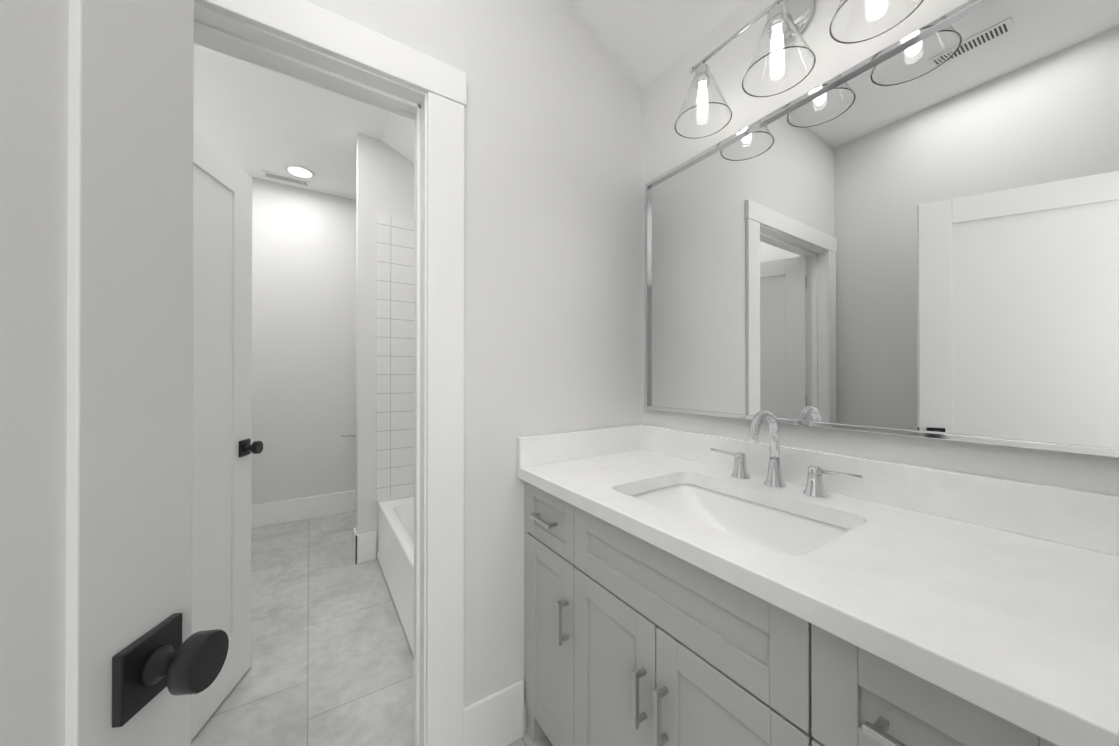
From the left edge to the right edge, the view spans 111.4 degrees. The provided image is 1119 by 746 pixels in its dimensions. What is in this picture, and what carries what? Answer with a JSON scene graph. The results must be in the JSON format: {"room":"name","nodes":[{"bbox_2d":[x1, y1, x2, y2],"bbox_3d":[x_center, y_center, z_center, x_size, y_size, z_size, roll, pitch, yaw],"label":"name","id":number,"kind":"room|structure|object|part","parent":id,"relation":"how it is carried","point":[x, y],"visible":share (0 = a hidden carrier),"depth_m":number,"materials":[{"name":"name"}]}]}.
{"room":"bathroom","nodes":[
{"label":"bathroom","id":0,"kind":"room"},
{"bbox_2d":[251,177,355,504],"bbox_3d":[-1.941,-0.245,3.411,1.861,2.950,0.120,0,0,-33],"label":"wall","id":1,"kind":"structure","parent":0,"point":[303,330],"depth_m":3.20,"materials":[{"name":"white paint"}]},
{"bbox_2d":[251,490,355,528],"bbox_3d":[-1.904,1.137,3.349,1.861,0.185,0.015,0,0,-33],"label":"baseboard","id":2,"kind":"structure","parent":1,"relation":"attached to","point":[279,512],"depth_m":3.18,"materials":[{"name":"white paint"}]},
{"bbox_2d":[191,511,552,745],"bbox_3d":[-0.262,1.270,0.847,2.101,0.100,6.240,0,0,-33],"label":"floor","id":3,"kind":"structure","parent":0,"point":[332,662],"depth_m":1.65,"materials":[{"name":"tile"}]},
{"bbox_2d":[377,496,413,660],"bbox_3d":[-0.468,1.035,2.112,0.794,0.380,1.476,0,0,-33],"label":"bathtub","id":4,"kind":"object","parent":3,"relation":"on","point":[395,556],"visible":0.1,"depth_m":2.04,"materials":[{"name":"white ceramic"}]},
{"bbox_2d":[518,410,1118,745],"bbox_3d":[0.423,0.660,0.952,0.598,1.120,1.174,0,0,-33],"label":"bathroom vanity","id":5,"kind":"object","parent":3,"relation":"on","point":[685,588],"visible":1,"depth_m":0.71,"materials":[{"name":"grey paint"}]},
{"bbox_2d":[630,484,849,554],"bbox_3d":[0.403,0.381,0.937,0.390,0.232,0.550,0,0,-33],"label":"sink","id":6,"kind":"object","parent":5,"relation":"in","point":[756,519],"depth_m":0.99,"materials":[{"name":"ceramic"}]},
{"bbox_2d":[710,410,862,497],"bbox_3d":[0.565,0.208,1.044,0.145,0.214,0.404,0,0,-33],"label":"faucet","id":7,"kind":"object","parent":5,"relation":"on","point":[774,486],"depth_m":1.05,"materials":[{"name":"silver metal"}]},
{"bbox_2d":[356,133,413,558],"bbox_3d":[-0.953,-0.247,2.767,0.916,2.950,0.120,0,0,-33],"label":"wall","id":8,"kind":"structure","parent":0,"point":[384,178],"depth_m":2.51,"materials":[{"name":"white paint"}]},
{"bbox_2d":[353,528,375,563],"bbox_3d":[-1.297,1.134,2.536,0.123,0.185,0.150,0,0,-33],"label":"baseboard","id":9,"kind":"structure","parent":8,"relation":"attached to","point":[366,547],"depth_m":2.47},
{"bbox_2d":[376,212,413,502],"bbox_3d":[-0.872,-0.103,2.742,0.806,1.920,0.010,0,0,-33],"label":"wall tile","id":10,"kind":"structure","parent":8,"relation":"attached to","point":[395,377],"depth_m":2.58,"materials":[{"name":"white tile"}]},
{"bbox_2d":[193,0,745,199],"bbox_3d":[-0.262,-1.490,0.857,2.101,0.680,6.240,0,0,-33],"label":"ceiling","id":11,"kind":"structure","parent":0,"point":[252,120],"depth_m":2.20,"materials":[{"name":"white paint"}]},
{"bbox_2d":[262,170,308,186],"bbox_3d":[-2.171,-1.547,3.037,0.300,0.010,0.100,0,0,-33],"label":"ceiling vent","id":12,"kind":"object","parent":11,"relation":"in","point":[268,174],"visible":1,"depth_m":3.03,"materials":[{"name":"white paint"}]},
{"bbox_2d":[285,164,314,177],"bbox_3d":[-1.992,-1.545,2.928,0.190,0.013,0.190,0,0,-33],"label":"recessed light","id":13,"kind":"object","parent":11,"relation":"in","point":[299,171],"visible":1,"depth_m":2.91,"materials":[{"name":"white paint"}]},
{"bbox_2d":[304,0,642,731],"bbox_3d":[-0.409,-0.253,1.187,1.739,2.950,0.120,0,0,-33],"label":"wall","id":14,"kind":"structure","parent":0,"point":[553,335],"depth_m":1.31,"materials":[{"name":"white paint"}]},
{"bbox_2d":[191,128,251,740],"bbox_3d":[-1.215,0.200,1.179,0.035,2.028,0.820,0,0,-11],"label":"door","id":15,"kind":"structure","parent":14,"relation":"in","point":[222,388],"depth_m":1.41,"materials":[{"name":"white paint"}]},
{"bbox_2d":[239,439,262,456],"bbox_3d":[-1.287,0.300,1.538,0.151,0.064,0.089,0,0,-11],"label":"door knob","id":16,"kind":"object","parent":15,"relation":"attached to","point":[246,447],"depth_m":1.52,"materials":[{"name":"black metal"}]},
{"bbox_2d":[194,0,466,745],"bbox_3d":[-0.775,0.148,0.945,1.068,2.145,0.164,0,0,-33],"label":"trim","id":17,"kind":"structure","parent":14,"relation":"attached to","point":[307,42],"depth_m":1.13,"materials":[{"name":"white paint"}]},
{"bbox_2d":[464,679,523,745],"bbox_3d":[-0.210,1.129,1.232,0.209,0.185,0.015,0,0,-33],"label":"baseboard","id":18,"kind":"structure","parent":14,"relation":"attached to","point":[496,718],"depth_m":1.23,"materials":[{"name":"white paint"}]},
{"bbox_2d":[642,0,1118,495],"bbox_3d":[0.566,-0.253,1.396,0.120,2.950,6.240,0,0,-33],"label":"wall","id":19,"kind":"structure","parent":0,"point":[666,147],"depth_m":1.08,"materials":[{"name":"white paint"}]},
{"bbox_2d":[675,0,923,138],"bbox_3d":[0.597,-0.946,1.043,0.215,0.289,0.619,0,0,-33],"label":"sconce","id":20,"kind":"object","parent":19,"relation":"attached to","point":[783,58],"visible":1,"depth_m":1.05,"materials":[{"name":"clear glass"}]},
{"bbox_2d":[645,0,1118,457],"bbox_3d":[0.667,-0.318,1.113,0.019,0.930,1.120,0,0,-33],"label":"mirror","id":21,"kind":"object","parent":19,"relation":"attached to","point":[915,233],"visible":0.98,"depth_m":0.87,"materials":[{"name":"silver glass"}]},
{"bbox_3d":[0.032,0.144,-0.143,1.037,2.145,0.260,0,0,-33],"label":"trim","id":22,"kind":"structure","parent":0,"visible":0},
{"bbox_2d":[0,0,228,745],"bbox_3d":[-0.378,0.195,0.027,0.151,2.028,0.807,0,0,-7],"label":"entry door","id":23,"kind":"structure","parent":22,"relation":"attached to","point":[101,644],"depth_m":0.33,"materials":[{"name":"paint"}]},
{"bbox_3d":[-0.423,0.286,0.382,0.151,0.064,0.089,0,0,-7],"label":"knob","id":24,"kind":"part","parent":23,"relation":"part of","materials":[{"name":"black metal"}]}
]}

